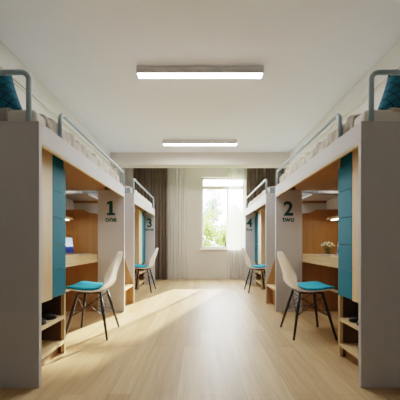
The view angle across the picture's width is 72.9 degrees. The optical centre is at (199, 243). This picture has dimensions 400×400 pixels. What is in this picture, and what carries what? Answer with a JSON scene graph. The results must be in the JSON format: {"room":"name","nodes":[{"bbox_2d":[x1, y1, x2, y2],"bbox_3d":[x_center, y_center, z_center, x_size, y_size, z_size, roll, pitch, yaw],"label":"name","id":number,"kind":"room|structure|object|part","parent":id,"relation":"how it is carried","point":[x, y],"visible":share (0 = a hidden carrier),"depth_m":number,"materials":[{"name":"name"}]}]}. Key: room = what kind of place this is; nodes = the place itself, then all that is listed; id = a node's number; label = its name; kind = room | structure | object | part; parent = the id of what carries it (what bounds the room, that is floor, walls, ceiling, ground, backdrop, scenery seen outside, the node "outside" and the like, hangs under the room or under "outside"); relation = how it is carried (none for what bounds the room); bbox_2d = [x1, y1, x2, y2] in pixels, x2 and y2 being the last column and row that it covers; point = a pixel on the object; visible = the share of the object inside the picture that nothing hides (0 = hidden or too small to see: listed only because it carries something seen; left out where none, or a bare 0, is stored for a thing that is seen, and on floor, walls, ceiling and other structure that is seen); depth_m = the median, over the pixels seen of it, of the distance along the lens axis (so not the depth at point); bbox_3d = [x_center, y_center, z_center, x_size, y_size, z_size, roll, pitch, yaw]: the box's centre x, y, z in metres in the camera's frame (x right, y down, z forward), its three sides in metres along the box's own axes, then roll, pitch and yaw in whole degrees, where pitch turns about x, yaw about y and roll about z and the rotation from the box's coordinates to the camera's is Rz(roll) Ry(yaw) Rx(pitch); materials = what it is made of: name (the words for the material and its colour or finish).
{"room":"dormitory","nodes":[
{"label":"dormitory","id":0,"kind":"room"},
{"bbox_2d":[0,41,124,209],"bbox_3d":[-2.130,-0.560,2.500,0.200,3.020,10.200,0,0,0],"label":"wall","id":1,"kind":"structure","parent":0,"point":[8,60],"depth_m":3.56,"materials":[{"name":"paint"}]},
{"bbox_2d":[0,64,110,165],"bbox_3d":[-2.019,-1.782,1.860,0.022,0.065,8.520,0,0,0],"label":"trim","id":2,"kind":"structure","parent":1,"relation":"attached to","point":[1,66],"depth_m":3.73,"materials":[{"name":"white paint"}]},
{"bbox_2d":[110,152,289,167],"bbox_3d":[0.000,-1.930,6.260,4.060,0.280,0.280,0,0,0],"label":"beam","id":3,"kind":"structure","parent":1,"relation":"attached to","point":[122,159],"depth_m":6.12,"materials":[{"name":"paint"}]},
{"bbox_2d":[125,168,246,278],"bbox_3d":[0.000,-0.560,7.480,4.060,3.020,0.240,0,0,0],"label":"wall","id":4,"kind":"structure","parent":0,"point":[202,264],"depth_m":7.36,"materials":[{"name":"paint"}]},
{"bbox_2d":[200,178,244,249],"bbox_3d":[0.640,-0.828,7.410,1.280,1.985,0.220,0,0,0],"label":"window","id":5,"kind":"structure","parent":4,"relation":"in","point":[227,188],"depth_m":7.46,"materials":[{"name":"white plastic"}]},
{"bbox_3d":[0.640,0.147,7.380,1.280,0.035,0.160,0,0,0],"label":"sill","id":6,"kind":"part","parent":5,"relation":"part of","materials":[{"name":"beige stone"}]},
{"bbox_2d":[0,0,399,151],"bbox_3d":[0.000,-2.130,2.500,4.460,0.120,10.200,0,0,0],"label":"ceiling","id":7,"kind":"structure","parent":0,"point":[87,54],"depth_m":2.99,"materials":[{"name":"paint"}]},
{"bbox_2d":[134,168,167,278],"bbox_3d":[-1.310,-0.562,7.181,0.900,2.995,0.092,0,0,0],"label":"drape","id":8,"kind":"object","parent":7,"relation":"hanging from","point":[154,180],"visible":0.44,"depth_m":7.19,"materials":[{"name":"brown fabric"}]},
{"bbox_2d":[168,168,187,278],"bbox_3d":[-0.605,-0.562,7.240,0.550,2.995,0.037,0,0,0],"label":"sheer curtain","id":9,"kind":"object","parent":7,"relation":"hanging from","point":[177,177],"visible":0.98,"depth_m":7.24,"materials":[{"name":"white fabric"}]},
{"bbox_2d":[136,66,263,77],"bbox_3d":[0.000,-2.027,3.200,1.480,0.085,0.100,0,0,0],"label":"ceiling lamp","id":10,"kind":"object","parent":7,"relation":"attached to","point":[142,71],"visible":1,"depth_m":3.15,"materials":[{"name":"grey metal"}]},
{"bbox_2d":[137,73,262,77],"bbox_3d":[0.000,-1.986,3.200,1.456,0.002,0.092,0,0,0],"label":"diffuser","id":11,"kind":"object","parent":10,"relation":"attached to","point":[140,75],"depth_m":3.19,"materials":[{"name":"white plastic"}]},
{"bbox_2d":[163,140,236,145],"bbox_3d":[0.000,-2.027,5.420,1.480,0.085,0.100,0,0,0],"label":"ceiling lamp","id":12,"kind":"object","parent":7,"relation":"attached to","point":[165,142],"visible":1,"depth_m":5.37,"materials":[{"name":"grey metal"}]},
{"bbox_2d":[164,144,235,145],"bbox_3d":[0.000,-1.986,5.420,1.456,0.002,0.092,0,0,0],"label":"diffuser","id":13,"kind":"object","parent":12,"relation":"attached to","point":[164,144],"depth_m":5.43,"materials":[{"name":"white plastic"}]},
{"bbox_2d":[228,168,244,276],"bbox_3d":[1.000,-0.562,7.240,0.520,2.995,0.052,0,0,0],"label":"sheer curtain","id":14,"kind":"object","parent":7,"relation":"hanging from","point":[229,168],"visible":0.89,"depth_m":7.25,"materials":[{"name":"white fabric"}]},
{"bbox_2d":[247,168,281,207],"bbox_3d":[1.752,-0.562,7.008,0.995,2.995,0.465,0,0,44],"label":"drape","id":15,"kind":"object","parent":7,"relation":"hanging from","point":[255,176],"visible":0.09,"depth_m":7.18,"materials":[{"name":"brown fabric"}]},
{"bbox_2d":[0,279,399,399],"bbox_3d":[0.000,1.010,2.500,4.460,0.120,10.200,0,0,0],"label":"floor","id":16,"kind":"structure","parent":0,"point":[184,339],"depth_m":2.33,"materials":[{"name":"brown wood"}]},
{"bbox_2d":[42,148,65,365],"bbox_3d":[-1.584,0.102,2.099,0.812,1.695,0.563,0,0,0],"label":"wardrobe","id":17,"kind":"object","parent":16,"relation":"on","point":[53,167],"visible":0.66,"depth_m":2.22,"materials":[{"name":"brown wood"}]},
{"bbox_3d":[-1.188,-0.147,1.991,0.020,1.175,0.344,0,0,0],"label":"door","id":18,"kind":"part","parent":17,"relation":"part of","materials":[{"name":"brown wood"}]},
{"bbox_2d":[42,311,56,319],"bbox_3d":[-1.330,0.577,2.235,0.270,0.085,0.094,0,0,-5],"label":"shoe","id":19,"kind":"object","parent":17,"relation":"on","point":[46,315],"visible":0.42,"depth_m":2.21,"materials":[{"name":"black leather"}]},
{"bbox_2d":[42,315,63,329],"bbox_3d":[-1.581,0.635,2.099,0.794,0.030,0.523,0,0,0],"label":"shelf","id":20,"kind":"object","parent":17,"relation":"attached to","point":[59,317],"depth_m":2.20,"materials":[{"name":"brown wood"}]},
{"bbox_2d":[42,340,63,358],"bbox_3d":[-1.581,0.850,2.099,0.794,0.030,0.523,0,0,0],"label":"shelf","id":21,"kind":"object","parent":17,"relation":"attached to","point":[48,346],"depth_m":2.23,"materials":[{"name":"brown wood"}]},
{"bbox_3d":[-1.198,-0.682,2.099,0.012,0.085,0.523,0,0,0],"label":"filler panel","id":22,"kind":"part","parent":17,"relation":"part of","materials":[{"name":"teal laminate"}]},
{"bbox_3d":[-1.585,0.102,2.370,0.809,1.695,0.020,0,0,0],"label":"panel","id":23,"kind":"part","parent":17,"relation":"part of","materials":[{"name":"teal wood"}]},
{"bbox_3d":[-1.188,-0.536,2.272,0.020,0.200,0.212,0,0,0],"label":"drawer","id":24,"kind":"part","parent":17,"relation":"part of","materials":[{"name":"teal laminate"}]},
{"bbox_3d":[-1.188,-0.325,2.272,0.020,0.217,0.212,0,0,0],"label":"drawer","id":25,"kind":"part","parent":17,"relation":"part of","materials":[{"name":"teal laminate"}]},
{"bbox_3d":[-1.188,-0.105,2.272,0.020,0.217,0.212,0,0,0],"label":"drawer","id":26,"kind":"part","parent":17,"relation":"part of","materials":[{"name":"teal laminate"}]},
{"bbox_3d":[-1.188,0.110,2.272,0.020,0.207,0.212,0,0,0],"label":"drawer","id":27,"kind":"part","parent":17,"relation":"part of","materials":[{"name":"teal laminate"}]},
{"bbox_3d":[-1.188,0.325,2.272,0.020,0.217,0.212,0,0,0],"label":"drawer","id":28,"kind":"part","parent":17,"relation":"part of","materials":[{"name":"teal laminate"}]},
{"bbox_2d":[0,69,124,387],"bbox_3d":[-1.543,-0.103,2.801,0.966,2.106,2.035,0,0,0],"label":"bed","id":29,"kind":"object","parent":16,"relation":"on","point":[22,143],"visible":0.99,"depth_m":1.78,"materials":[{"name":"white laminate"}]},
{"bbox_3d":[-1.534,-0.978,1.800,0.826,0.356,0.033,0,0,0],"label":"rail","id":30,"kind":"part","parent":29,"relation":"part of","materials":[{"name":"grey metal"}]},
{"bbox_3d":[-1.543,0.070,1.799,0.966,1.760,0.030,0,0,0],"label":"panel","id":31,"kind":"part","parent":29,"relation":"part of","materials":[{"name":"white laminate"}]},
{"bbox_2d":[8,110,45,125],"bbox_3d":[-1.555,-0.855,2.801,0.880,0.127,1.945,0,0,0],"label":"mattress","id":32,"kind":"object","parent":29,"relation":"on","point":[13,115],"visible":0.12,"depth_m":1.83,"materials":[{"name":"white fabric"}]},
{"bbox_2d":[0,108,11,120],"bbox_3d":[-1.605,-0.877,1.877,0.620,0.108,0.115,0,0,0],"label":"throw blanket","id":33,"kind":"object","parent":32,"relation":"on","point":[3,111],"visible":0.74,"depth_m":1.82,"materials":[{"name":"grey fabric"}]},
{"bbox_2d":[0,75,22,109],"bbox_3d":[-1.690,-1.175,2.180,0.514,0.500,0.197,0,0,-18],"label":"cushion","id":34,"kind":"object","parent":32,"relation":"on","point":[8,95],"visible":0.71,"depth_m":2.17,"materials":[{"name":"teal fabric"}]},
{"bbox_2d":[39,114,119,182],"bbox_3d":[-1.547,-0.866,2.864,0.916,0.202,1.826,0,0,0],"label":"duvet","id":35,"kind":"object","parent":32,"relation":"on","point":[51,124],"visible":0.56,"depth_m":2.48,"materials":[{"name":"grey fabric"}]},
{"bbox_3d":[-1.075,-0.915,2.935,0.031,0.220,1.739,0,0,0],"label":"guard rail","id":36,"kind":"part","parent":29,"relation":"part of","materials":[{"name":"grey metal"}]},
{"bbox_3d":[-1.245,0.070,3.804,0.370,1.760,0.030,0,0,0],"label":"number panel","id":37,"kind":"part","parent":29,"relation":"part of","materials":[{"name":"white laminate"}]},
{"bbox_2d":[65,216,97,266],"bbox_3d":[-1.719,0.105,3.100,0.568,1.690,1.434,0,0,0],"label":"desk","id":38,"kind":"object","parent":16,"relation":"on","point":[71,260],"visible":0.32,"depth_m":3.30,"materials":[{"name":"brown wood"}]},
{"bbox_2d":[65,237,90,254],"bbox_3d":[-1.602,0.022,3.500,0.264,0.235,0.330,0,0,0],"label":"laptop","id":39,"kind":"object","parent":38,"relation":"on","point":[69,241],"visible":0.48,"depth_m":3.54,"materials":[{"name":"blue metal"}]},
{"bbox_2d":[66,254,97,259],"bbox_3d":[-1.710,0.154,3.100,0.550,0.028,1.434,0,0,0],"label":"countertop","id":40,"kind":"structure","parent":38,"relation":"on","point":[90,255],"depth_m":3.30,"materials":[{"name":"brown wood"}]},
{"bbox_2d":[65,251,122,339],"bbox_3d":[-1.114,0.514,2.886,0.564,0.878,0.464,0,0,-2],"label":"shell chair","id":41,"kind":"object","parent":16,"relation":"on","point":[84,287],"visible":0.96,"depth_m":2.77,"materials":[{"name":"white plastic"}]},
{"bbox_3d":[-1.296,0.727,2.721,0.030,0.452,0.165,0,0,41],"label":"leg","id":42,"kind":"part","parent":41,"relation":"part of","materials":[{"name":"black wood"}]},
{"bbox_3d":[-1.306,0.727,3.038,0.030,0.452,0.165,0,0,-45],"label":"leg","id":43,"kind":"part","parent":41,"relation":"part of","materials":[{"name":"black wood"}]},
{"bbox_3d":[-1.140,0.501,2.885,0.246,0.016,0.226,0,0,-2],"label":"seat mount","id":44,"kind":"part","parent":41,"relation":"part of","materials":[{"name":"black metal"}]},
{"bbox_3d":[-0.969,0.727,2.731,0.171,0.452,0.030,0,0,43],"label":"leg","id":45,"kind":"part","parent":41,"relation":"part of","materials":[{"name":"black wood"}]},
{"bbox_3d":[-0.979,0.727,3.048,0.030,0.452,0.171,0,0,44],"label":"leg","id":46,"kind":"part","parent":41,"relation":"part of","materials":[{"name":"black wood"}]},
{"bbox_2d":[65,193,133,310],"bbox_3d":[-1.541,0.117,4.085,0.958,1.665,0.527,0,0,0],"label":"staircase","id":47,"kind":"structure","parent":16,"relation":"on","point":[83,229],"depth_m":3.82,"materials":[{"name":"brown wood"}]},
{"bbox_2d":[74,179,154,283],"bbox_3d":[-1.543,-0.060,5.367,0.966,2.021,2.035,0,0,0],"label":"bed","id":48,"kind":"object","parent":16,"relation":"on","point":[132,202],"visible":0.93,"depth_m":4.35,"materials":[{"name":"white laminate"}]},
{"bbox_3d":[-1.543,0.070,4.365,0.966,1.760,0.030,0,0,0],"label":"panel","id":49,"kind":"part","parent":48,"relation":"part of","materials":[{"name":"white laminate"}]},
{"bbox_2d":[78,188,131,193],"bbox_3d":[-1.555,-0.855,5.367,0.880,0.127,1.945,0,0,0],"label":"mattress","id":50,"kind":"object","parent":48,"relation":"on","point":[130,188],"visible":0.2,"depth_m":4.40,"materials":[{"name":"white fabric"}]},
{"bbox_2d":[82,187,130,192],"bbox_3d":[-1.525,-0.877,4.442,0.780,0.108,0.115,0,0,0],"label":"throw blanket","id":51,"kind":"object","parent":50,"relation":"on","point":[127,189],"visible":0.12,"depth_m":4.39,"materials":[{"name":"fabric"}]},
{"bbox_2d":[125,186,151,206],"bbox_3d":[-1.551,-0.861,5.350,0.908,0.192,1.806,0,0,0],"label":"duvet","id":52,"kind":"object","parent":50,"relation":"on","point":[139,195],"visible":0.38,"depth_m":5.09,"materials":[{"name":"white fabric"}]},
{"bbox_3d":[-1.075,-0.938,5.327,0.031,0.266,1.906,0,0,0],"label":"guard rail","id":53,"kind":"part","parent":48,"relation":"part of","materials":[{"name":"grey metal"}]},
{"bbox_3d":[-1.245,0.070,6.370,0.370,1.760,0.030,0,0,0],"label":"number panel","id":54,"kind":"part","parent":48,"relation":"part of","materials":[{"name":"white laminate"}]},
{"bbox_2d":[134,209,144,288],"bbox_3d":[-1.637,0.102,6.026,0.707,1.695,0.651,0,0,0],"label":"wardrobe","id":55,"kind":"object","parent":16,"relation":"on","point":[139,216],"visible":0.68,"depth_m":5.75,"materials":[{"name":"brown wood"}]},
{"bbox_3d":[-1.638,0.102,5.710,0.704,1.695,0.020,0,0,0],"label":"panel","id":56,"kind":"part","parent":55,"relation":"part of","materials":[{"name":"brown wood"}]},
{"bbox_3d":[-1.293,-0.147,5.850,0.020,1.175,0.296,0,0,0],"label":"door","id":57,"kind":"part","parent":55,"relation":"part of","materials":[{"name":"brown wood"}]},
{"bbox_2d":[134,248,157,292],"bbox_3d":[-1.124,0.514,5.464,0.564,0.878,0.464,0,0,2],"label":"shell chair","id":58,"kind":"object","parent":16,"relation":"on","point":[139,267],"visible":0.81,"depth_m":5.35,"materials":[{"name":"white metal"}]},
{"bbox_3d":[-0.990,0.727,5.300,0.030,0.452,0.171,0,0,-43],"label":"leg","id":59,"kind":"part","parent":58,"relation":"part of","materials":[{"name":"black wood"}]},
{"bbox_2d":[242,248,265,292],"bbox_3d":[1.124,0.514,5.454,0.564,0.878,0.464,0,0,-2],"label":"shell chair","id":60,"kind":"object","parent":16,"relation":"on","point":[260,267],"visible":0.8,"depth_m":5.34,"materials":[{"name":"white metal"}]},
{"bbox_3d":[0.989,0.727,5.292,0.030,0.452,0.171,0,0,44],"label":"leg","id":61,"kind":"part","parent":60,"relation":"part of","materials":[{"name":"black wood"}]},
{"bbox_2d":[255,209,265,288],"bbox_3d":[1.637,0.102,6.026,0.707,1.695,0.651,0,0,0],"label":"wardrobe","id":62,"kind":"object","parent":16,"relation":"on","point":[260,216],"visible":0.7,"depth_m":5.75,"materials":[{"name":"brown wood"}]},
{"bbox_3d":[1.293,-0.147,5.850,0.020,1.175,0.296,0,0,0],"label":"door","id":63,"kind":"part","parent":62,"relation":"part of","materials":[{"name":"brown wood"}]},
{"bbox_3d":[1.638,0.102,5.710,0.704,1.695,0.020,0,0,0],"label":"panel","id":64,"kind":"part","parent":62,"relation":"part of","materials":[{"name":"brown wood"}]},
{"bbox_2d":[245,179,325,283],"bbox_3d":[1.543,-0.060,5.367,0.966,2.021,2.035,0,0,0],"label":"bed","id":65,"kind":"object","parent":16,"relation":"on","point":[267,202],"visible":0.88,"depth_m":4.35,"materials":[{"name":"white laminate"}]},
{"bbox_3d":[1.245,0.070,6.370,0.370,1.760,0.030,0,0,0],"label":"number panel","id":66,"kind":"part","parent":65,"relation":"part of","materials":[{"name":"white laminate"}]},
{"bbox_3d":[1.075,-0.938,5.327,0.031,0.266,1.906,0,0,0],"label":"guard rail","id":67,"kind":"part","parent":65,"relation":"part of","materials":[{"name":"white metal"}]},
{"bbox_2d":[268,188,321,193],"bbox_3d":[1.555,-0.855,5.367,0.880,0.127,1.945,0,0,0],"label":"mattress","id":68,"kind":"object","parent":65,"relation":"on","point":[269,188],"visible":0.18,"depth_m":4.40,"materials":[{"name":"white fabric"}]},
{"bbox_2d":[248,186,274,206],"bbox_3d":[1.551,-0.861,5.350,0.908,0.192,1.806,0,0,0],"label":"duvet","id":69,"kind":"object","parent":68,"relation":"on","point":[260,195],"visible":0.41,"depth_m":5.11,"materials":[{"name":"white fabric"}]},
{"bbox_2d":[269,187,317,192],"bbox_3d":[1.525,-0.877,4.442,0.780,0.108,0.115,0,0,0],"label":"throw blanket","id":70,"kind":"object","parent":68,"relation":"on","point":[272,189],"visible":0.23,"depth_m":4.39,"materials":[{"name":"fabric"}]},
{"bbox_3d":[1.543,0.070,4.365,0.966,1.760,0.030,0,0,0],"label":"panel","id":71,"kind":"part","parent":65,"relation":"part of","materials":[{"name":"white laminate"}]},
{"bbox_2d":[266,193,337,310],"bbox_3d":[1.541,0.117,4.085,0.958,1.665,0.527,0,0,0],"label":"staircase","id":72,"kind":"structure","parent":16,"relation":"on","point":[317,230],"depth_m":3.82,"materials":[{"name":"brown wood"}]},
{"bbox_2d":[277,251,337,340],"bbox_3d":[1.114,0.514,2.885,0.564,0.878,0.464,0,0,0],"label":"shell chair","id":73,"kind":"object","parent":16,"relation":"on","point":[289,275],"visible":1,"depth_m":2.77,"materials":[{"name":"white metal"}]},
{"bbox_3d":[0.974,0.727,3.044,0.171,0.452,0.030,0,0,44],"label":"leg","id":74,"kind":"part","parent":73,"relation":"part of","materials":[{"name":"black wood"}]},
{"bbox_3d":[0.974,0.727,2.726,0.171,0.452,0.030,0,0,-44],"label":"leg","id":75,"kind":"part","parent":73,"relation":"part of","materials":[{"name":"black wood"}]},
{"bbox_3d":[1.140,0.501,2.885,0.246,0.016,0.226,0,0,0],"label":"seat mount","id":76,"kind":"part","parent":73,"relation":"part of","materials":[{"name":"black metal"}]},
{"bbox_3d":[1.301,0.727,3.044,0.030,0.452,0.165,0,0,43],"label":"leg","id":77,"kind":"part","parent":73,"relation":"part of","materials":[{"name":"black wood"}]},
{"bbox_3d":[1.301,0.727,2.726,0.030,0.452,0.165,0,0,-43],"label":"leg","id":78,"kind":"part","parent":73,"relation":"part of","materials":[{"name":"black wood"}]},
{"bbox_2d":[302,216,337,267],"bbox_3d":[1.719,0.105,3.067,0.568,1.690,1.500,0,0,0],"label":"desk","id":79,"kind":"object","parent":16,"relation":"on","point":[332,261],"visible":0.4,"depth_m":3.28,"materials":[{"name":"brown wood"}]},
{"bbox_2d":[302,254,337,259],"bbox_3d":[1.710,0.154,3.067,0.550,0.028,1.500,0,0,0],"label":"countertop","id":80,"kind":"structure","parent":79,"relation":"on","point":[308,255],"depth_m":3.23,"materials":[{"name":"brown wood"}]},
{"bbox_2d":[320,241,334,253],"bbox_3d":[1.661,0.051,3.513,0.204,0.172,0.192,0,0,0],"label":"flower vase","id":81,"kind":"object","parent":79,"relation":"on","point":[328,242],"visible":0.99,"depth_m":3.51,"materials":[{"name":"clear glass"}]},
{"bbox_2d":[318,246,337,255],"bbox_3d":[1.602,0.022,3.210,0.264,0.235,0.330,0,0,0],"label":"laptop","id":82,"kind":"object","parent":79,"relation":"on","point":[337,246],"visible":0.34,"depth_m":3.24,"materials":[{"name":"silver metal"}]},
{"bbox_2d":[327,216,337,219],"bbox_3d":[1.853,-0.340,2.997,0.265,0.030,1.360,0,0,0],"label":"lamp","id":83,"kind":"object","parent":79,"relation":"attached to","point":[334,217],"depth_m":3.51,"materials":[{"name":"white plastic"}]},
{"bbox_2d":[275,69,399,387],"bbox_3d":[1.543,-0.103,2.801,0.966,2.106,2.035,0,0,0],"label":"bed","id":84,"kind":"object","parent":16,"relation":"on","point":[377,143],"visible":0.98,"depth_m":1.78,"materials":[{"name":"white laminate"}]},
{"bbox_3d":[1.245,0.070,3.804,0.370,1.760,0.030,0,0,0],"label":"number panel","id":85,"kind":"part","parent":84,"relation":"part of","materials":[{"name":"white laminate"}]},
{"bbox_3d":[1.075,-0.915,2.935,0.031,0.220,1.739,0,0,0],"label":"guard rail","id":86,"kind":"part","parent":84,"relation":"part of","materials":[{"name":"grey metal"}]},
{"bbox_2d":[354,110,399,125],"bbox_3d":[1.555,-0.855,2.801,0.880,0.127,1.945,0,0,0],"label":"mattress","id":87,"kind":"object","parent":84,"relation":"on","point":[379,115],"visible":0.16,"depth_m":1.83,"materials":[{"name":"white fabric"}]},
{"bbox_2d":[280,114,360,182],"bbox_3d":[1.547,-0.866,2.864,0.916,0.203,1.826,0,0,0],"label":"duvet","id":88,"kind":"object","parent":87,"relation":"on","point":[333,136],"visible":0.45,"depth_m":2.50,"materials":[{"name":"grey fabric"}]},
{"bbox_2d":[377,75,399,109],"bbox_3d":[1.690,-1.175,2.180,0.514,0.500,0.197,0,0,18],"label":"cushion","id":89,"kind":"object","parent":88,"relation":"on","point":[390,98],"visible":0.77,"depth_m":2.17,"materials":[{"name":"teal fabric"}]},
{"bbox_2d":[388,108,399,111],"bbox_3d":[1.605,-0.909,1.877,0.620,0.043,0.115,0,0,0],"label":"throw blanket","id":90,"kind":"object","parent":87,"relation":"on","point":[392,109],"visible":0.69,"depth_m":1.82,"materials":[{"name":"beige fabric"}]},
{"bbox_3d":[1.543,0.070,1.799,0.966,1.760,0.030,0,0,0],"label":"panel","id":91,"kind":"part","parent":84,"relation":"part of","materials":[{"name":"white laminate"}]},
{"bbox_3d":[1.534,-0.978,1.800,0.826,0.356,0.033,0,0,0],"label":"rail","id":92,"kind":"part","parent":84,"relation":"part of","materials":[{"name":"grey metal"}]},
{"bbox_2d":[338,148,357,365],"bbox_3d":[1.584,0.102,2.066,0.812,1.695,0.497,0,0,0],"label":"wardrobe","id":93,"kind":"object","parent":16,"relation":"on","point":[348,164],"visible":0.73,"depth_m":2.21,"materials":[{"name":"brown wood"}]},
{"bbox_3d":[1.585,0.102,2.304,0.809,1.695,0.020,0,0,0],"label":"panel","id":94,"kind":"part","parent":93,"relation":"part of","materials":[{"name":"brown wood"}]},
{"bbox_3d":[1.188,-0.536,2.207,0.020,0.200,0.211,0,0,0],"label":"drawer","id":95,"kind":"part","parent":93,"relation":"part of","materials":[{"name":"teal laminate"}]},
{"bbox_3d":[1.188,-0.325,2.207,0.020,0.217,0.211,0,0,0],"label":"drawer","id":96,"kind":"part","parent":93,"relation":"part of","materials":[{"name":"teal laminate"}]},
{"bbox_3d":[1.188,-0.105,2.207,0.020,0.217,0.211,0,0,0],"label":"drawer","id":97,"kind":"part","parent":93,"relation":"part of","materials":[{"name":"teal laminate"}]},
{"bbox_3d":[1.188,0.110,2.207,0.020,0.207,0.211,0,0,0],"label":"drawer","id":98,"kind":"part","parent":93,"relation":"part of","materials":[{"name":"teal laminate"}]},
{"bbox_3d":[1.188,0.325,2.207,0.020,0.217,0.211,0,0,0],"label":"drawer","id":99,"kind":"part","parent":93,"relation":"part of","materials":[{"name":"teal laminate"}]},
{"bbox_3d":[1.198,-0.682,2.066,0.012,0.085,0.457,0,0,0],"label":"filler panel","id":100,"kind":"part","parent":93,"relation":"part of","materials":[{"name":"teal laminate"}]},
{"bbox_2d":[340,317,357,329],"bbox_3d":[1.581,0.635,2.066,0.794,0.030,0.457,0,0,0],"label":"shelf","id":101,"kind":"object","parent":93,"relation":"attached to","point":[343,320],"depth_m":2.19,"materials":[{"name":"brown wood"}]},
{"bbox_2d":[340,343,357,358],"bbox_3d":[1.581,0.850,2.066,0.794,0.030,0.457,0,0,0],"label":"shelf","id":102,"kind":"object","parent":93,"relation":"attached to","point":[352,348],"depth_m":2.19,"materials":[{"name":"brown wood"}]},
{"bbox_2d":[349,314,357,322],"bbox_3d":[1.330,0.577,2.170,0.270,0.085,0.094,0,0,-5],"label":"shoe","id":103,"kind":"object","parent":93,"relation":"on","point":[354,318],"visible":0.22,"depth_m":2.14,"materials":[{"name":"black leather"}]},
{"bbox_3d":[1.188,-0.147,1.958,0.020,1.175,0.279,0,0,0],"label":"door","id":104,"kind":"part","parent":93,"relation":"part of","materials":[{"name":"brown wood"}]},
{"bbox_2d":[282,41,399,209],"bbox_3d":[2.130,-0.560,2.500,0.200,3.020,10.200,0,0,0],"label":"wall","id":105,"kind":"structure","parent":0,"point":[391,60],"depth_m":3.56,"materials":[{"name":"paint"}]},
{"bbox_2d":[289,64,399,165],"bbox_3d":[2.019,-1.782,1.860,0.022,0.065,8.520,0,0,0],"label":"trim","id":106,"kind":"structure","parent":105,"relation":"attached to","point":[398,66],"depth_m":3.73,"materials":[{"name":"white paint"}]},
{"label":"outside","id":107,"kind":"structure","parent":0,"visible":0},
{"bbox_3d":[5.000,1.575,33.980,70.000,0.050,52.040,0,0,0],"label":"lawn","id":108,"kind":"structure","parent":107,"visible":0},
{"bbox_2d":[203,207,222,246],"bbox_3d":[0.226,-0.394,17.057,2.104,3.891,2.172,0,0,33],"label":"tree","id":109,"kind":"object","parent":108,"relation":"on","point":[208,231],"visible":0.46,"depth_m":16.77,"materials":[{"name":"green plant"}]},
{"bbox_2d":[203,184,223,241],"bbox_3d":[1.081,-1.940,24.090,2.175,6.982,2.698,0,0,0],"label":"tree","id":110,"kind":"object","parent":108,"relation":"on","point":[213,201],"visible":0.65,"depth_m":23.70,"materials":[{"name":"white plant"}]},
{"bbox_2d":[211,222,229,246],"bbox_3d":[1.774,-0.081,19.511,2.378,3.267,2.385,0,0,0],"label":"tree","id":111,"kind":"object","parent":108,"relation":"on","point":[222,231],"visible":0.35,"depth_m":19.08,"materials":[{"name":"green plant"}]},
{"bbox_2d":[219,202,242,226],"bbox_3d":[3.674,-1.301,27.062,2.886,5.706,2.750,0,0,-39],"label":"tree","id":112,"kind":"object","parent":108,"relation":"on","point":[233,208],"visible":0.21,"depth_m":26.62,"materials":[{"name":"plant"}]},
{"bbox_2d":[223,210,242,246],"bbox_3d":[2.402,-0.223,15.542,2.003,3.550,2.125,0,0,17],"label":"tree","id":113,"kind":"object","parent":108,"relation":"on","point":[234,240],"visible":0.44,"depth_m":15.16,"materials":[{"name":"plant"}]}
]}

